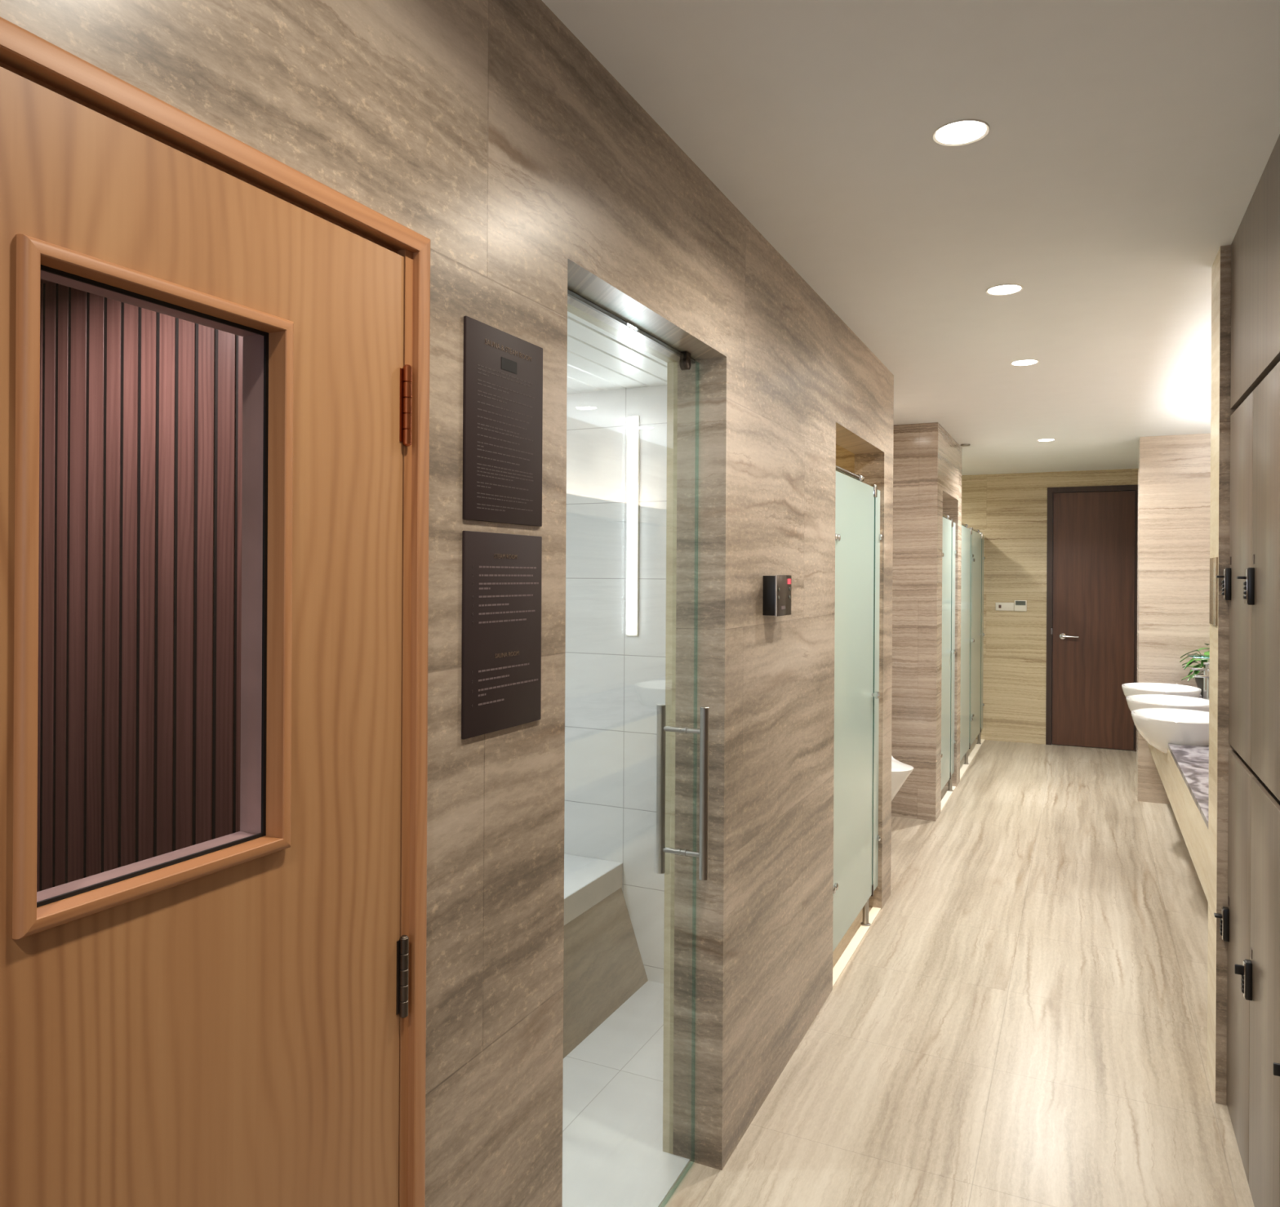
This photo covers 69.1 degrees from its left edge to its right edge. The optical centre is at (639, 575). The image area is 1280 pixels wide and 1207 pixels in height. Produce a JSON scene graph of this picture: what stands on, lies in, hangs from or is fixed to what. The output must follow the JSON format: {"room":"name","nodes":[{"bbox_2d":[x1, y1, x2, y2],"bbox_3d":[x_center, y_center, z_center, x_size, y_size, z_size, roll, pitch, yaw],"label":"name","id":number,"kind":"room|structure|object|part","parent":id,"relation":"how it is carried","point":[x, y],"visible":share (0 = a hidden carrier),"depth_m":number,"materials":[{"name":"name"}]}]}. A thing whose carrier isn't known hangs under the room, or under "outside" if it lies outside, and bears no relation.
{"room":"changing room","nodes":[
{"label":"changing room","id":0,"kind":"room"},
{"bbox_2d":[40,278,49,284],"bbox_3d":[-1.471,-0.633,0.954,1.516,0.050,2.050,0,0,26],"label":"ceiling","id":1,"kind":"structure","parent":0,"point":[42,281],"depth_m":1.92,"materials":[{"name":"brown wood"}]},
{"bbox_2d":[36,281,243,891],"bbox_3d":[-1.003,0.469,1.839,1.410,2.150,0.044,0,0,26],"label":"wall sauna slats","id":2,"kind":"structure","parent":0,"point":[140,415],"depth_m":1.81,"materials":[{"name":"brown wood"}]},
{"bbox_2d":[0,0,893,1206],"bbox_3d":[-0.195,0.281,1.716,0.139,2.535,6.330,0,0,26],"label":"wall","id":3,"kind":"structure","parent":0,"point":[487,131],"depth_m":1.66,"materials":[{"name":"grey stone"}]},
{"bbox_2d":[0,17,430,1206],"bbox_3d":[-0.522,0.535,0.958,0.098,2.024,0.831,0,0,26],"label":"door","id":4,"kind":"structure","parent":3,"relation":"in","point":[237,1019],"depth_m":1.06,"materials":[{"name":"brown wood"}]},
{"bbox_3d":[-0.483,0.010,0.954,0.028,0.616,0.309,0,0,26],"label":"window moulding","id":5,"kind":"part","parent":4,"relation":"part of","materials":[{"name":"brown wood"}]},
{"bbox_2d":[461,530,542,739],"bbox_3d":[-0.218,0.090,1.497,0.006,0.314,0.220,0,0,26],"label":"sign board","id":6,"kind":"object","parent":3,"relation":"attached to","point":[502,572],"visible":1,"depth_m":1.48,"materials":[{"name":"brown plastic"}]},
{"bbox_2d":[478,662,537,705],"bbox_3d":[-0.211,0.173,1.507,0.001,0.054,0.173,0,0,26],"label":"print","id":7,"kind":"object","parent":6,"relation":"attached to","point":[499,683],"depth_m":1.50},
{"bbox_2d":[478,565,538,623],"bbox_3d":[-0.210,0.030,1.507,0.001,0.089,0.173,0,0,26],"label":"print","id":8,"kind":"object","parent":6,"relation":"attached to","point":[508,594],"depth_m":1.50},
{"bbox_2d":[462,315,542,526],"bbox_3d":[-0.216,-0.237,1.497,0.006,0.306,0.220,0,0,26],"label":"sign board","id":9,"kind":"object","parent":3,"relation":"attached to","point":[503,388],"visible":1,"depth_m":1.48,"materials":[{"name":"brown plastic"}]},
{"bbox_2d":[476,364,534,511],"bbox_3d":[-0.214,-0.213,1.497,0.001,0.220,0.165,0,0,26],"label":"print","id":10,"kind":"object","parent":9,"relation":"attached to","point":[505,394],"depth_m":1.49},
{"bbox_2d":[567,302,677,1153],"bbox_3d":[0.101,0.386,2.533,0.030,2.330,1.860,0,0,26],"label":"lining","id":11,"kind":"object","parent":3,"relation":"in","point":[672,365],"visible":0.16,"depth_m":2.49,"materials":[{"name":"silver metal"}]},
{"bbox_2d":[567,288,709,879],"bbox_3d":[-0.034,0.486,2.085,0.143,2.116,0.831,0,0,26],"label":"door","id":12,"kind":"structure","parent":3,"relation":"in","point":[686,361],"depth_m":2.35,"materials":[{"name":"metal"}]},
{"bbox_3d":[0.163,0.551,2.358,0.023,0.437,0.023,0,0,26],"label":"pull handle","id":13,"kind":"part","parent":12,"relation":"part of","materials":[{"name":"metal"}]},
{"bbox_2d":[762,574,791,616],"bbox_3d":[0.406,0.058,2.764,0.049,0.120,0.151,0,0,26],"label":"control panel","id":14,"kind":"object","parent":3,"relation":"attached to","point":[776,602],"visible":1,"depth_m":2.71,"materials":[{"name":"black plastic"}]},
{"bbox_3d":[0.426,0.059,2.756,0.003,0.120,0.148,0,0,26],"label":"plate","id":15,"kind":"part","parent":14,"relation":"part of","materials":[{"name":"brown metal"}]},
{"bbox_2d":[832,906,880,986],"bbox_3d":[0.906,1.552,3.926,0.038,0.006,0.933,0,0,26],"label":"sill","id":16,"kind":"structure","parent":3,"relation":"attached to","point":[845,957],"depth_m":3.88,"materials":[{"name":"white stone"}]},
{"bbox_2d":[832,465,882,951],"bbox_3d":[0.920,0.560,3.922,0.067,1.978,0.929,0,0,26],"label":"cubicle front","id":17,"kind":"object","parent":16,"relation":"on","point":[858,536],"visible":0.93,"depth_m":3.89,"materials":[{"name":"green glass"}]},
{"bbox_3d":[0.832,-0.414,3.745,0.030,0.030,0.527,0,0,26],"label":"rail","id":18,"kind":"part","parent":17,"relation":"part of","materials":[{"name":"silver metal"}]},
{"bbox_3d":[1.003,1.494,4.133,0.044,0.111,0.044,0,0,26],"label":"leg","id":19,"kind":"part","parent":17,"relation":"part of","materials":[{"name":"metal"}]},
{"bbox_3d":[1.046,0.536,4.184,0.066,0.033,0.033,0,0,26],"label":"knob","id":20,"kind":"part","parent":17,"relation":"part of","materials":[{"name":"silver metal"}]},
{"bbox_3d":[1.082,0.523,4.279,0.012,1.836,0.122,0,0,26],"label":"panel","id":21,"kind":"part","parent":17,"relation":"part of","materials":[{"name":"green glass"}]},
{"bbox_2d":[564,384,666,983],"bbox_3d":[-0.145,0.384,3.661,1.386,2.330,0.037,0,0,26],"label":"wall","id":22,"kind":"structure","parent":0,"point":[615,680],"depth_m":3.62,"materials":[{"name":"white tile"}]},
{"bbox_2d":[626,415,639,635],"bbox_3d":[-0.029,-0.191,3.575,0.050,0.846,0.020,0,0,26],"label":"wall light","id":23,"kind":"object","parent":22,"relation":"attached to","point":[633,421],"visible":1,"depth_m":3.57,"materials":[{"name":"white plastic"}]},
{"bbox_2d":[566,311,666,393],"bbox_3d":[-0.570,-0.754,2.853,1.468,0.058,1.793,0,0,26],"label":"ceiling","id":24,"kind":"structure","parent":0,"point":[598,360],"depth_m":3.17,"materials":[{"name":"white metal"}]},
{"bbox_2d":[835,444,854,477],"bbox_3d":[0.656,0.286,4.723,0.916,2.535,0.170,0,0,26],"label":"wall","id":25,"kind":"structure","parent":0,"point":[845,459],"depth_m":4.47,"materials":[{"name":"stone"}]},
{"bbox_2d":[562,738,1254,1206],"bbox_3d":[1.107,1.614,3.844,4.100,0.124,11.500,0,0,26],"label":"floor","id":26,"kind":"structure","parent":0,"point":[1021,1020],"depth_m":3.07,"materials":[{"name":"wood"}]},
{"bbox_2d":[563,853,648,1057],"bbox_3d":[-0.759,1.323,2.939,0.900,0.436,1.786,0,0,26],"label":"bench","id":27,"kind":"object","parent":26,"relation":"on","point":[603,966],"visible":0.2,"depth_m":3.34,"materials":[{"name":"brown stone"}]},
{"bbox_3d":[-0.808,1.153,2.963,0.789,0.095,1.786,0,0,26],"label":"seat","id":28,"kind":"part","parent":27,"relation":"part of","materials":[{"name":"white stone"}]},
{"bbox_2d":[1146,694,1208,901],"bbox_3d":[2.950,1.180,4.556,0.689,0.775,3.908,0,0,26],"label":"countertop","id":29,"kind":"structure","parent":26,"relation":"on","point":[1183,770],"depth_m":3.67,"materials":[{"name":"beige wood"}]},
{"bbox_2d":[1121,682,1201,697],"bbox_3d":[3.181,0.774,5.682,0.426,0.188,0.494,0,0,26],"label":"washbasin","id":30,"kind":"object","parent":29,"relation":"in","point":[1130,688],"visible":0.43,"depth_m":5.73,"materials":[{"name":"white ceramic"}]},
{"bbox_2d":[1125,693,1208,711],"bbox_3d":[2.897,0.773,5.086,0.426,0.188,0.494,0,0,26],"label":"washbasin","id":31,"kind":"object","parent":29,"relation":"in","point":[1139,700],"visible":0.41,"depth_m":5.18,"materials":[{"name":"white ceramic"}]},
{"bbox_2d":[1131,707,1208,752],"bbox_3d":[2.625,0.771,4.518,0.426,0.188,0.494,0,0,26],"label":"washbasin","id":32,"kind":"object","parent":29,"relation":"in","point":[1159,726],"visible":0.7,"depth_m":4.41,"materials":[{"name":"white ceramic"}]},
{"bbox_2d":[1179,643,1209,696],"bbox_3d":[3.772,0.625,6.109,0.369,0.343,0.300,0,0,0],"label":"potted plant","id":33,"kind":"object","parent":29,"relation":"on","point":[1199,681],"visible":0.23,"depth_m":6.10,"materials":[{"name":"green plant"}]},
{"bbox_3d":[3.764,0.726,6.090,0.236,0.142,0.236,0,0,26],"label":"pot","id":34,"kind":"part","parent":33,"relation":"part of","materials":[{"name":"white ceramic"}]},
{"bbox_2d":[1191,662,1209,698],"bbox_3d":[3.381,0.657,5.564,0.145,0.276,0.052,0,0,26],"label":"tap","id":35,"kind":"object","parent":29,"relation":"on","point":[1206,672],"visible":0.46,"depth_m":5.55,"materials":[{"name":"silver metal"}]},
{"bbox_3d":[3.360,0.561,5.575,0.097,0.014,0.022,0,0,26],"label":"spout","id":36,"kind":"part","parent":35,"relation":"part of","materials":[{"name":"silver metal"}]},
{"bbox_3d":[3.410,0.537,5.551,0.082,0.036,0.036,0,0,26],"label":"lever","id":37,"kind":"part","parent":35,"relation":"part of","materials":[{"name":"silver metal"}]},
{"bbox_2d":[1193,668,1208,699],"bbox_3d":[3.158,0.655,5.161,0.145,0.276,0.052,0,0,26],"label":"tap","id":38,"kind":"object","parent":29,"relation":"on","point":[1194,675],"visible":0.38,"depth_m":5.16,"materials":[{"name":"silver metal"}]},
{"bbox_3d":[3.136,0.560,5.172,0.097,0.014,0.022,0,0,26],"label":"spout","id":39,"kind":"part","parent":38,"relation":"part of","materials":[{"name":"silver metal"}]},
{"bbox_2d":[1207,244,1236,1104],"bbox_3d":[2.135,0.295,2.665,0.842,2.535,0.208,0,0,26],"label":"wall pier","id":40,"kind":"object","parent":26,"relation":"on","point":[1220,746],"visible":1,"depth_m":2.75,"materials":[{"name":"beige stone"}]},
{"bbox_2d":[1208,556,1217,626],"bbox_3d":[1.751,0.048,2.840,0.004,0.205,0.164,0,0,26],"label":"wall plate","id":41,"kind":"object","parent":40,"relation":"attached to","point":[1213,617],"visible":1,"depth_m":2.82,"materials":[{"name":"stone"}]},
{"bbox_2d":[1213,750,1259,1183],"bbox_3d":[1.834,1.033,2.460,0.501,1.048,0.408,0,0,26],"label":"locker","id":42,"kind":"object","parent":26,"relation":"on","point":[1235,920],"visible":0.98,"depth_m":2.54,"materials":[{"name":"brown laminate"}]},
{"bbox_2d":[1215,391,1253,768],"bbox_3d":[1.840,0.012,2.460,0.501,0.974,0.408,0,0,26],"label":"locker","id":43,"kind":"object","parent":42,"relation":"on","point":[1242,420],"visible":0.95,"depth_m":2.54,"materials":[{"name":"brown laminate"}]},
{"bbox_3d":[1.655,0.011,2.549,0.020,0.962,0.406,0,0,26],"label":"door","id":44,"kind":"part","parent":43,"relation":"part of","materials":[{"name":"grey laminate"}]},
{"bbox_2d":[1234,777,1279,1206],"bbox_3d":[1.657,1.032,2.090,0.501,1.048,0.408,0,0,26],"label":"locker","id":45,"kind":"object","parent":26,"relation":"on","point":[1260,974],"visible":1,"depth_m":2.18,"materials":[{"name":"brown laminate"}]},
{"bbox_2d":[1236,360,1279,800],"bbox_3d":[1.663,0.011,2.090,0.501,0.974,0.408,0,0,26],"label":"locker","id":46,"kind":"object","parent":45,"relation":"on","point":[1261,588],"visible":1,"depth_m":2.18,"materials":[{"name":"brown laminate"}]},
{"bbox_3d":[1.478,0.010,2.179,0.020,0.962,0.406,0,0,26],"label":"door","id":47,"kind":"part","parent":46,"relation":"part of","materials":[{"name":"grey laminate"}]},
{"bbox_3d":[1.472,1.032,2.179,0.020,1.038,0.406,0,0,26],"label":"door","id":48,"kind":"part","parent":45,"relation":"part of","materials":[{"name":"grey laminate"}]},
{"bbox_2d":[542,0,1279,475],"bbox_3d":[1.122,-1.028,3.844,4.100,0.100,11.500,0,0,26],"label":"ceiling","id":49,"kind":"structure","parent":0,"point":[1126,143],"depth_m":2.25,"materials":[{"name":"white paint"}]},
{"bbox_2d":[932,119,989,146],"bbox_3d":[0.710,-0.979,2.058,0.120,0.004,0.120,0,0,26],"label":"recessed light","id":50,"kind":"object","parent":49,"relation":"in","point":[962,131],"visible":1,"depth_m":2.06,"materials":[{"name":"white plastic"}]},
{"bbox_2d":[960,443,970,446],"bbox_3d":[2.409,-0.965,6.887,0.068,0.012,0.068,0,0,26],"label":"smoke detector","id":51,"kind":"object","parent":49,"relation":"attached to","point":[963,444],"visible":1,"depth_m":6.86,"materials":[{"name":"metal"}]},
{"bbox_2d":[985,284,1023,295],"bbox_3d":[1.245,-0.976,3.179,0.120,0.004,0.120,0,0,26],"label":"recessed light","id":52,"kind":"object","parent":49,"relation":"in","point":[1003,289],"visible":1,"depth_m":3.18,"materials":[{"name":"white plastic"}]},
{"bbox_2d":[1010,359,1039,365],"bbox_3d":[1.759,-0.973,4.254,0.120,0.004,0.120,0,0,26],"label":"recessed light","id":53,"kind":"object","parent":49,"relation":"in","point":[1024,362],"visible":1,"depth_m":4.25,"materials":[{"name":"white plastic"}]},
{"bbox_2d":[1012,360,1036,364],"bbox_3d":[1.759,-0.974,4.254,0.105,0.001,0.105,0,0,26],"label":"diffuser","id":54,"kind":"object","parent":53,"relation":"attached to","point":[1019,362],"depth_m":4.26,"materials":[{"name":"white plastic"}]},
{"bbox_2d":[1036,438,1055,441],"bbox_3d":[2.898,-0.967,6.639,0.120,0.004,0.120,0,0,26],"label":"recessed light","id":55,"kind":"object","parent":49,"relation":"in","point":[1042,439],"visible":1,"depth_m":6.62,"materials":[{"name":"white plastic"}]},
{"bbox_2d":[1038,439,1053,440],"bbox_3d":[2.898,-0.967,6.639,0.105,0.001,0.105,0,0,26],"label":"diffuser","id":56,"kind":"object","parent":55,"relation":"attached to","point":[1038,439],"depth_m":6.64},
{"bbox_2d":[891,422,961,820],"bbox_3d":[1.687,0.292,6.718,1.055,2.535,1.280,0,0,26],"label":"wall","id":57,"kind":"structure","parent":0,"point":[927,460],"depth_m":5.98,"materials":[{"name":"stone"}]},
{"bbox_2d":[941,786,955,810],"bbox_3d":[2.140,1.559,6.510,0.038,0.006,0.826,0,0,26],"label":"sill","id":58,"kind":"structure","parent":57,"relation":"attached to","point":[948,794],"depth_m":6.53,"materials":[{"name":"white stone"}]},
{"bbox_2d":[941,513,957,791],"bbox_3d":[2.155,0.568,6.506,0.067,1.978,0.822,0,0,26],"label":"cubicle front","id":59,"kind":"object","parent":58,"relation":"on","point":[948,552],"visible":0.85,"depth_m":6.53,"materials":[{"name":"green glass"}]},
{"bbox_3d":[2.064,-0.407,6.323,0.030,0.030,0.408,0,0,26],"label":"rail","id":60,"kind":"part","parent":59,"relation":"part of","materials":[{"name":"silver metal"}]},
{"bbox_3d":[2.096,0.527,6.404,0.012,1.840,0.586,0,0,26],"label":"door panel","id":61,"kind":"part","parent":59,"relation":"part of","materials":[{"name":"green glass"}]},
{"bbox_3d":[2.246,1.502,6.736,0.044,0.111,0.044,0,0,26],"label":"leg","id":62,"kind":"part","parent":59,"relation":"part of","materials":[{"name":"metal"}]},
{"bbox_3d":[2.273,0.530,6.773,0.012,1.836,0.214,0,0,26],"label":"panel","id":63,"kind":"part","parent":59,"relation":"part of","materials":[{"name":"green glass"}]},
{"bbox_2d":[960,738,985,779],"bbox_3d":[2.840,1.563,7.990,0.052,0.006,2.012,0,0,26],"label":"sill","id":64,"kind":"structure","parent":57,"relation":"attached to","point":[971,755],"depth_m":7.98,"materials":[{"name":"white stone"}]},
{"bbox_2d":[960,522,974,764],"bbox_3d":[2.631,0.570,7.516,0.067,1.978,0.966,0,0,26],"label":"cubicle front","id":65,"kind":"object","parent":64,"relation":"on","point":[966,718],"visible":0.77,"depth_m":7.58,"materials":[{"name":"green glass"}]},
{"bbox_3d":[2.702,1.504,7.704,0.044,0.111,0.044,0,0,26],"label":"leg","id":66,"kind":"part","parent":65,"relation":"part of","materials":[{"name":"metal"}]},
{"bbox_3d":[2.806,0.533,7.902,0.012,1.836,0.110,0,0,26],"label":"panel","id":67,"kind":"part","parent":65,"relation":"part of","materials":[{"name":"green glass"}]},
{"bbox_2d":[971,527,985,744],"bbox_3d":[3.064,0.573,8.423,0.067,1.978,1.036,0,0,26],"label":"cubicle front","id":68,"kind":"object","parent":64,"relation":"on","point":[977,622],"visible":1,"depth_m":8.39,"materials":[{"name":"green glass"}]},
{"bbox_3d":[2.953,-0.402,8.199,0.030,0.030,0.532,0,0,26],"label":"rail","id":69,"kind":"part","parent":68,"relation":"part of","materials":[{"name":"silver metal"}]},
{"bbox_3d":[3.151,1.507,8.642,0.044,0.111,0.044,0,0,26],"label":"leg","id":70,"kind":"part","parent":68,"relation":"part of","materials":[{"name":"metal"}]},
{"bbox_3d":[3.227,0.536,8.783,0.012,1.836,0.222,0,0,26],"label":"panel","id":71,"kind":"part","parent":68,"relation":"part of","materials":[{"name":"green glass"}]},
{"bbox_2d":[961,468,1137,744],"bbox_3d":[3.833,0.305,8.722,3.200,2.535,0.154,0,0,26],"label":"wall","id":72,"kind":"structure","parent":0,"point":[1010,510],"depth_m":8.77,"materials":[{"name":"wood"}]},
{"bbox_2d":[995,602,1013,610],"bbox_3d":[3.454,0.294,8.809,0.162,0.076,0.015,0,0,26],"label":"switch plate","id":73,"kind":"object","parent":72,"relation":"attached to","point":[999,606],"visible":1,"depth_m":8.80,"materials":[{"name":"white plastic"}]},
{"bbox_2d":[1014,600,1026,611],"bbox_3d":[3.580,0.284,8.749,0.108,0.102,0.024,0,0,26],"label":"thermostat","id":74,"kind":"object","parent":72,"relation":"attached to","point":[1020,605],"visible":1,"depth_m":8.74,"materials":[{"name":"white plastic"}]},
{"bbox_2d":[1045,484,1137,751],"bbox_3d":[4.152,0.379,8.527,0.776,2.390,0.163,0,0,26],"label":"door","id":75,"kind":"structure","parent":72,"relation":"in","point":[1092,544],"depth_m":8.51,"materials":[{"name":"brown wood"}]},
{"bbox_3d":[3.903,0.561,8.589,0.054,0.054,0.048,0,0,26],"label":"lever handle","id":76,"kind":"part","parent":75,"relation":"part of","materials":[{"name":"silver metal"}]},
{"bbox_3d":[3.952,0.561,8.543,0.139,0.020,0.021,0,0,26],"label":"lever","id":77,"kind":"part","parent":75,"relation":"part of","materials":[{"name":"silver metal"}]},
{"bbox_2d":[1136,433,1210,804],"bbox_3d":[3.949,0.305,6.364,0.957,2.535,0.209,0,0,26],"label":"wall","id":78,"kind":"structure","parent":0,"point":[1174,471],"depth_m":6.39,"materials":[{"name":"beige stone"}]},
{"bbox_2d":[1272,1062,1279,1075],"bbox_3d":[1.480,1.031,1.720,0.501,1.048,0.408,0,0,26],"label":"locker","id":79,"kind":"object","parent":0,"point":[1276,1066],"visible":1,"depth_m":1.87,"materials":[{"name":"metal"}]},
{"bbox_3d":[1.126,0.289,5.435,0.150,2.535,1.520,0,0,26],"label":"wall","id":80,"kind":"structure","parent":0,"visible":0},
{"bbox_2d":[891,755,913,801],"bbox_3d":[1.387,0.953,5.375,0.378,1.038,0.356,0,0,26],"label":"urinal","id":81,"kind":"object","parent":80,"relation":"attached to","point":[900,771],"visible":0.15,"depth_m":5.26,"materials":[{"name":"white ceramic"}]},
{"bbox_3d":[3.335,0.302,4.374,0.150,2.535,3.911,0,0,26],"label":"wall","id":82,"kind":"structure","parent":0,"visible":0},
{"bbox_2d":[1186,653,1209,658],"bbox_3d":[3.694,0.514,5.825,0.449,0.018,0.140,0,0,26],"label":"glass shelf","id":83,"kind":"object","parent":82,"relation":"attached to","point":[1193,655],"visible":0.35,"depth_m":5.88,"materials":[{"name":"clear glass"}]},
{"bbox_3d":[3.694,0.509,5.825,0.449,0.008,0.140,0,0,26],"label":"pane","id":84,"kind":"part","parent":83,"relation":"part of","materials":[{"name":"clear glass"}]},
{"bbox_3d":[0.640,0.286,-0.147,0.515,2.535,3.687,0,0,26],"label":"wall","id":85,"kind":"structure","parent":0,"visible":0},
{"bbox_2d":[1230,134,1279,408],"bbox_3d":[1.684,-0.726,2.083,0.465,0.499,1.228,0,0,26],"label":"panel","id":86,"kind":"object","parent":85,"relation":"attached to","point":[1255,244],"visible":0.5,"depth_m":2.32,"materials":[{"name":"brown laminate"}]}
]}

